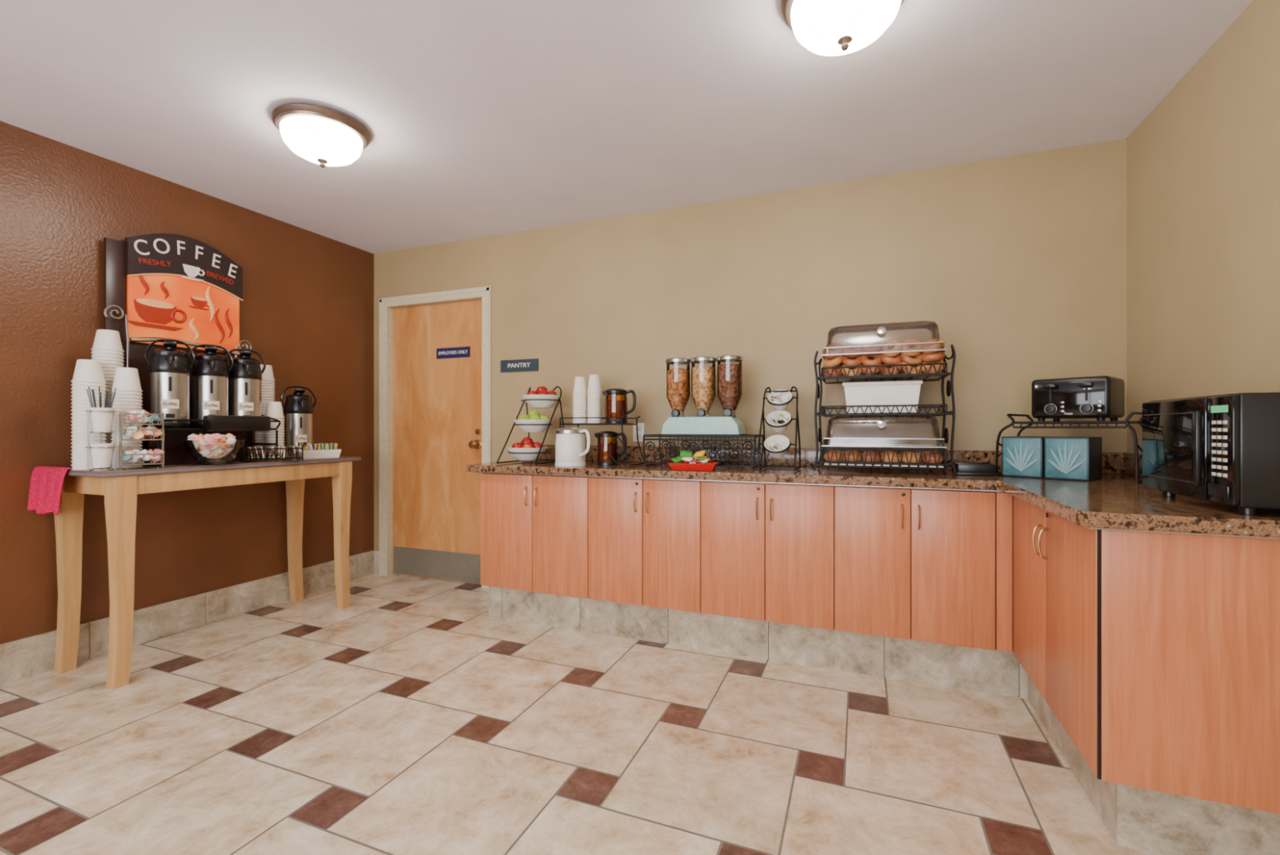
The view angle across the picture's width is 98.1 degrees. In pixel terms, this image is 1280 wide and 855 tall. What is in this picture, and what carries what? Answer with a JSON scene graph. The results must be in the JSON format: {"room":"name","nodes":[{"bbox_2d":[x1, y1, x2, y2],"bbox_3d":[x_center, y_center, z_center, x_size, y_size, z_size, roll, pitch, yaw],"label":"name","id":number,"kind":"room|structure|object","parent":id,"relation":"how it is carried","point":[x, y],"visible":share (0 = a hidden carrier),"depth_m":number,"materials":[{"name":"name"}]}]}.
{"room":"hotel breakfast room","nodes":[
{"label":"hotel breakfast room","id":0,"kind":"room"},
{"bbox_2d":[0,120,373,644],"bbox_3d":[-3.019,-0.067,1.960,0.100,2.534,5.210,0,0,22],"label":"wall","id":1,"kind":"structure","parent":0,"point":[307,306],"depth_m":2.91,"materials":[{"name":"brown paint"}]},
{"bbox_2d":[103,233,252,427],"bbox_3d":[-2.467,-0.520,3.005,0.093,1.040,0.699,0,0,22],"label":"coffee sign","id":2,"kind":"object","parent":1,"relation":"attached to","point":[184,289],"visible":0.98,"depth_m":2.94,"materials":[{"name":"plastic"}]},
{"bbox_2d":[0,550,373,685],"bbox_3d":[-2.966,1.031,1.939,0.014,0.178,5.009,0,0,22],"label":"baseboard","id":3,"kind":"structure","parent":1,"relation":"attached to","point":[32,655],"depth_m":3.02,"materials":[{"name":"tile"}]},
{"bbox_2d":[0,573,1163,854],"bbox_3d":[-0.808,1.160,1.134,4.620,0.080,5.110,0,0,22],"label":"floor","id":4,"kind":"structure","parent":0,"point":[407,717],"depth_m":1.91,"materials":[{"name":"tile"}]},
{"bbox_2d":[53,456,361,689],"bbox_3d":[-2.248,0.652,3.020,0.514,0.935,1.294,0,0,22],"label":"console table","id":5,"kind":"object","parent":4,"relation":"on","point":[120,488],"visible":0.88,"depth_m":2.55,"materials":[{"name":"laminate"}]},
{"bbox_2d":[27,466,71,515],"bbox_3d":[-2.614,0.279,2.450,0.270,0.210,0.048,0,0,22],"label":"towel","id":6,"kind":"object","parent":5,"relation":"on","point":[46,486],"visible":1,"depth_m":2.44,"materials":[{"name":"pink fabric"}]},
{"bbox_2d":[71,359,106,469],"bbox_3d":[-2.458,-0.058,2.477,0.112,0.485,0.112,0,0,22],"label":"cups","id":7,"kind":"object","parent":5,"relation":"on","point":[87,372],"visible":0.67,"depth_m":2.43,"materials":[{"name":"white paper"}]},
{"bbox_2d":[84,386,116,471],"bbox_3d":[-2.339,0.005,2.411,0.100,0.360,0.100,0,0,22],"label":"caddy","id":8,"kind":"object","parent":5,"relation":"on","point":[100,419],"visible":1,"depth_m":2.39,"materials":[{"name":"metal"}]},
{"bbox_2d":[91,328,124,467],"bbox_3d":[-2.502,-0.135,2.610,0.112,0.640,0.112,0,0,22],"label":"cups","id":9,"kind":"object","parent":5,"relation":"on","point":[107,348],"visible":0.16,"depth_m":2.58,"materials":[{"name":"white paper"}]},
{"bbox_2d":[111,367,142,468],"bbox_3d":[-2.374,-0.045,2.568,0.108,0.460,0.108,0,0,22],"label":"cups","id":10,"kind":"object","parent":5,"relation":"on","point":[126,383],"visible":0.59,"depth_m":2.53,"materials":[{"name":"white paper"}]},
{"bbox_2d":[119,408,164,469],"bbox_3d":[-2.253,0.054,2.512,0.090,0.271,0.152,0,0,42],"label":"rack","id":11,"kind":"object","parent":5,"relation":"on","point":[132,455],"visible":0.99,"depth_m":2.49,"materials":[{"name":"metal"}]},
{"bbox_2d":[141,413,280,466],"bbox_3d":[-2.236,0.033,2.913,0.300,0.304,0.582,0,0,22],"label":"rack","id":12,"kind":"object","parent":5,"relation":"on","point":[242,427],"visible":0.57,"depth_m":2.80,"materials":[{"name":"black metal"}]},
{"bbox_2d":[143,338,195,427],"bbox_3d":[-2.314,-0.220,2.733,0.196,0.445,0.226,0,0,-40],"label":"airpot","id":13,"kind":"object","parent":12,"relation":"on","point":[170,368],"depth_m":2.70,"materials":[{"name":"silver metal"}]},
{"bbox_2d":[187,344,233,427],"bbox_3d":[-2.245,-0.220,2.905,0.196,0.445,0.226,0,0,-40],"label":"airpot","id":14,"kind":"object","parent":12,"relation":"on","point":[211,370],"depth_m":2.87,"materials":[{"name":"silver metal"}]},
{"bbox_2d":[225,348,266,415],"bbox_3d":[-2.180,-0.220,3.068,0.196,0.445,0.226,0,0,-40],"label":"airpot","id":15,"kind":"object","parent":12,"relation":"on","point":[245,378],"depth_m":3.04,"materials":[{"name":"silver metal"}]},
{"bbox_2d":[182,433,244,465],"bbox_3d":[-2.118,0.107,2.764,0.248,0.157,0.248,0,0,22],"label":"bowl","id":16,"kind":"object","parent":5,"relation":"on","point":[213,447],"visible":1,"depth_m":2.71,"materials":[{"name":"clear glass"}]},
{"bbox_2d":[254,364,275,447],"bbox_3d":[-2.259,-0.095,3.342,0.104,0.560,0.104,0,0,22],"label":"cups","id":17,"kind":"object","parent":5,"relation":"on","point":[268,380],"visible":0.33,"depth_m":3.31,"materials":[{"name":"white paper"}]},
{"bbox_2d":[240,441,306,462],"bbox_3d":[-2.017,0.133,3.046,0.314,0.103,0.096,0,0,-44],"label":"basket","id":18,"kind":"object","parent":5,"relation":"on","point":[286,452],"visible":0.96,"depth_m":3.02,"materials":[{"name":"black metal"}]},
{"bbox_2d":[264,401,284,457],"bbox_3d":[-2.140,0.018,3.250,0.100,0.335,0.100,0,0,22],"label":"cups","id":19,"kind":"object","parent":5,"relation":"on","point":[273,409],"visible":0.62,"depth_m":3.22,"materials":[{"name":"white paper"}]},
{"bbox_2d":[280,386,316,457],"bbox_3d":[-2.106,-0.038,3.442,0.197,0.445,0.174,0,0,12],"label":"airpot","id":20,"kind":"object","parent":5,"relation":"on","point":[298,406],"visible":0.88,"depth_m":3.39,"materials":[{"name":"silver plastic"}]},
{"bbox_2d":[300,442,341,458],"bbox_3d":[-1.948,0.140,3.380,0.215,0.090,0.100,0,0,-40],"label":"caddy","id":21,"kind":"object","parent":5,"relation":"on","point":[313,450],"visible":0.92,"depth_m":3.35,"materials":[{"name":"plastic"}]},
{"bbox_2d":[0,0,1253,253],"bbox_3d":[-0.826,-1.384,1.088,4.820,0.100,5.210,0,0,22],"label":"ceiling","id":22,"kind":"structure","parent":0,"point":[482,118],"depth_m":2.20,"materials":[{"name":"paint"}]},
{"bbox_2d":[270,102,370,168],"bbox_3d":[-1.403,-1.240,2.452,0.384,0.188,0.384,0,0,22],"label":"ceiling lamp","id":23,"kind":"object","parent":22,"relation":"attached to","point":[324,136],"depth_m":2.35,"materials":[{"name":"white glass"}]},
{"bbox_2d":[779,0,904,56],"bbox_3d":[0.624,-1.240,1.689,0.384,0.188,0.384,0,0,22],"label":"ceiling lamp","id":24,"kind":"object","parent":22,"relation":"attached to","point":[828,28],"depth_m":1.66,"materials":[{"name":"white glass"}]},
{"bbox_2d":[373,137,1126,550],"bbox_3d":[0.118,-0.107,3.462,4.620,2.454,0.100,0,0,22],"label":"wall","id":25,"kind":"structure","parent":0,"point":[1018,262],"depth_m":3.05,"materials":[{"name":"beige paint"}]},
{"bbox_2d":[373,550,378,573],"bbox_3d":[-1.385,1.031,3.998,1.400,0.178,0.014,0,0,22],"label":"baseboard","id":26,"kind":"structure","parent":25,"relation":"attached to","point":[375,552],"depth_m":4.24,"materials":[{"name":"tile"}]},
{"bbox_2d":[378,285,492,589],"bbox_3d":[-1.489,0.070,4.087,1.020,2.100,0.126,0,0,22],"label":"trim","id":27,"kind":"structure","parent":25,"relation":"attached to","point":[386,305],"depth_m":4.20,"materials":[{"name":"beige wood"}]},
{"bbox_2d":[392,299,481,584],"bbox_3d":[-1.495,0.102,4.064,0.866,2.023,0.123,0,0,22],"label":"door","id":28,"kind":"structure","parent":25,"relation":"in","point":[437,402],"depth_m":4.09,"materials":[{"name":"brown wood"}]},
{"bbox_2d":[436,346,470,358],"bbox_3d":[-1.357,-0.542,4.028,0.300,0.075,0.008,0,0,22],"label":"sign","id":29,"kind":"object","parent":28,"relation":"attached to","point":[455,352],"visible":1,"depth_m":4.02,"materials":[{"name":"blue plastic"}]},
{"bbox_2d":[500,358,538,372],"bbox_3d":[-0.822,-0.421,3.776,0.300,0.082,0.010,0,0,22],"label":"sign","id":30,"kind":"object","parent":25,"relation":"attached to","point":[532,364],"visible":1,"depth_m":3.77,"materials":[{"name":"plastic"}]},
{"bbox_2d":[633,422,644,441],"bbox_3d":[-0.008,0.030,3.452,0.075,0.118,0.011,0,0,22],"label":"electrical outlet","id":31,"kind":"object","parent":25,"relation":"attached to","point":[640,425],"visible":0.84,"depth_m":3.45,"materials":[{"name":"white plastic"}]},
{"bbox_2d":[480,472,1013,652],"bbox_3d":[0.650,0.591,2.884,3.201,0.658,0.577,0,0,22],"label":"base cabinet","id":32,"kind":"object","parent":25,"relation":"attached to","point":[926,565],"visible":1,"depth_m":2.62,"materials":[{"name":"brown wood"}]},
{"bbox_2d":[466,459,1279,538],"bbox_3d":[0.452,0.239,2.483,3.272,0.046,1.468,0,0,22],"label":"countertop","id":33,"kind":"structure","parent":32,"relation":"on","point":[1111,501],"depth_m":2.08,"materials":[{"name":"stone"}]},
{"bbox_2d":[496,385,564,464],"bbox_3d":[-0.646,-0.025,3.377,0.272,0.474,0.386,0,0,22],"label":"fruit stand","id":34,"kind":"object","parent":33,"relation":"on","point":[526,450],"visible":0.99,"depth_m":3.32,"materials":[{"name":"white ceramic"}]},
{"bbox_2d":[555,426,590,466],"bbox_3d":[-0.372,0.106,3.134,0.231,0.218,0.175,0,0,10],"label":"pitcher","id":35,"kind":"object","parent":33,"relation":"on","point":[570,445],"visible":1,"depth_m":3.06,"materials":[{"name":"plastic"}]},
{"bbox_2d":[559,414,644,466],"bbox_3d":[-0.227,0.072,3.243,0.469,0.282,0.230,0,0,22],"label":"rack","id":36,"kind":"object","parent":33,"relation":"on","point":[560,418],"visible":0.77,"depth_m":3.13,"materials":[{"name":"black metal"}]},
{"bbox_2d":[573,376,586,422],"bbox_3d":[-0.358,-0.163,3.307,0.086,0.275,0.086,0,0,22],"label":"paper cups","id":37,"kind":"object","parent":36,"relation":"on","point":[580,393],"visible":0.9,"depth_m":3.27,"materials":[{"name":"paper"}]},
{"bbox_2d":[586,374,601,422],"bbox_3d":[-0.269,-0.168,3.282,0.086,0.285,0.086,0,0,22],"label":"paper cups","id":38,"kind":"object","parent":36,"relation":"on","point":[594,390],"visible":0.94,"depth_m":3.25,"materials":[{"name":"paper"}]},
{"bbox_2d":[602,387,635,422],"bbox_3d":[-0.128,-0.126,3.195,0.136,0.202,0.184,0,0,-38],"label":"pitcher","id":39,"kind":"object","parent":36,"relation":"on","point":[615,399],"visible":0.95,"depth_m":3.15,"materials":[{"name":"orange glass"}]},
{"bbox_2d":[594,431,626,465],"bbox_3d":[-0.175,0.117,3.185,0.170,0.196,0.123,0,0,42],"label":"pitcher","id":40,"kind":"object","parent":33,"relation":"on","point":[604,437],"visible":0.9,"depth_m":3.15,"materials":[{"name":"orange glass"}]},
{"bbox_2d":[667,449,719,471],"bbox_3d":[0.274,0.165,2.824,0.240,0.099,0.130,0,0,16],"label":"tray","id":41,"kind":"object","parent":33,"relation":"on","point":[685,461],"visible":1,"depth_m":2.79,"materials":[{"name":"red plastic"}]},
{"bbox_2d":[642,434,764,469],"bbox_3d":[0.347,0.127,3.037,0.612,0.175,0.270,0,0,22],"label":"rack","id":42,"kind":"object","parent":33,"relation":"on","point":[754,436],"depth_m":3.01,"materials":[{"name":"black metal"}]},
{"bbox_2d":[661,355,745,434],"bbox_3d":[0.347,-0.172,3.037,0.432,0.420,0.180,0,0,22],"label":"dispenser","id":43,"kind":"object","parent":42,"relation":"on","point":[729,375],"visible":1,"depth_m":2.98,"materials":[{"name":"clear plastic"}]},
{"bbox_2d":[757,386,800,471],"bbox_3d":[0.705,0.000,2.813,0.189,0.424,0.259,0,0,22],"label":"stand","id":44,"kind":"object","parent":33,"relation":"on","point":[779,420],"visible":1,"depth_m":2.80,"materials":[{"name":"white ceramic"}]},
{"bbox_2d":[813,320,956,475],"bbox_3d":[1.174,-0.141,2.708,0.613,0.703,0.310,0,0,22],"label":"display rack","id":45,"kind":"object","parent":33,"relation":"on","point":[913,360],"visible":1,"depth_m":2.60,"materials":[{"name":"black metal"}]},
{"bbox_2d":[951,462,998,475],"bbox_3d":[1.541,0.190,2.562,0.160,0.050,0.160,0,0,22],"label":"tray","id":46,"kind":"object","parent":33,"relation":"on","point":[986,468],"visible":0.89,"depth_m":2.49,"materials":[{"name":"black plastic"}]},
{"bbox_2d":[1001,435,1054,478],"bbox_3d":[1.727,0.128,2.465,0.204,0.175,0.152,0,0,-38],"label":"box","id":47,"kind":"object","parent":33,"relation":"on","point":[1021,455],"visible":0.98,"depth_m":2.40,"materials":[{"name":"teal"}]},
{"bbox_2d":[995,411,1142,483],"bbox_3d":[1.840,0.076,2.377,0.250,0.275,0.487,0,0,-38],"label":"rack","id":48,"kind":"object","parent":33,"relation":"on","point":[1126,421],"visible":0.72,"depth_m":2.26,"materials":[{"name":"black metal"}]},
{"bbox_2d":[1031,375,1124,421],"bbox_3d":[1.842,-0.116,2.343,0.279,0.179,0.265,0,0,-38],"label":"toaster","id":49,"kind":"object","parent":48,"relation":"on","point":[1100,397],"depth_m":2.26,"materials":[{"name":"black metal"}]},
{"bbox_2d":[1043,436,1102,480],"bbox_3d":[1.825,0.128,2.341,0.204,0.175,0.152,0,0,-38],"label":"box","id":50,"kind":"object","parent":33,"relation":"on","point":[1068,458],"visible":1,"depth_m":2.28,"materials":[{"name":"teal"}]},
{"bbox_2d":[1142,391,1279,514],"bbox_3d":[1.651,0.065,1.532,0.285,0.300,0.472,0,0,22],"label":"microwave oven","id":51,"kind":"object","parent":33,"relation":"on","point":[1224,449],"visible":1,"depth_m":1.42,"materials":[{"name":"black plastic"}]},
{"bbox_2d":[537,444,1124,474],"bbox_3d":[0.722,0.165,3.156,3.268,0.100,0.018,0,0,22],"label":"backsplash","id":52,"kind":"structure","parent":25,"relation":"attached to","point":[1112,462],"depth_m":3.10,"materials":[{"name":"brown stone"}]},
{"bbox_2d":[488,586,1279,854],"bbox_3d":[0.586,1.020,2.604,3.438,0.199,0.833,0,0,39],"label":"baseboard","id":53,"kind":"structure","parent":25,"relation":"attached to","point":[1160,822],"depth_m":2.42,"materials":[{"name":"tile"}]},
{"bbox_2d":[1126,0,1279,453],"bbox_3d":[1.366,-0.067,0.215,0.100,2.534,5.210,0,0,22],"label":"wall","id":54,"kind":"structure","parent":0,"point":[1203,166],"depth_m":1.96,"materials":[{"name":"beige paint"}]},
{"bbox_2d":[1123,452,1142,477],"bbox_3d":[1.964,0.165,1.882,0.018,0.100,1.429,0,0,22],"label":"backsplash","id":55,"kind":"structure","parent":54,"relation":"attached to","point":[1128,458],"depth_m":2.48,"materials":[{"name":"brown stone"}]},
{"bbox_2d":[1013,495,1279,813],"bbox_3d":[1.605,0.591,1.756,0.592,0.658,0.869,0,0,22],"label":"base cabinet","id":56,"kind":"object","parent":54,"relation":"attached to","point":[1157,654],"visible":0.82,"depth_m":1.41,"materials":[{"name":"brown wood"}]}
]}

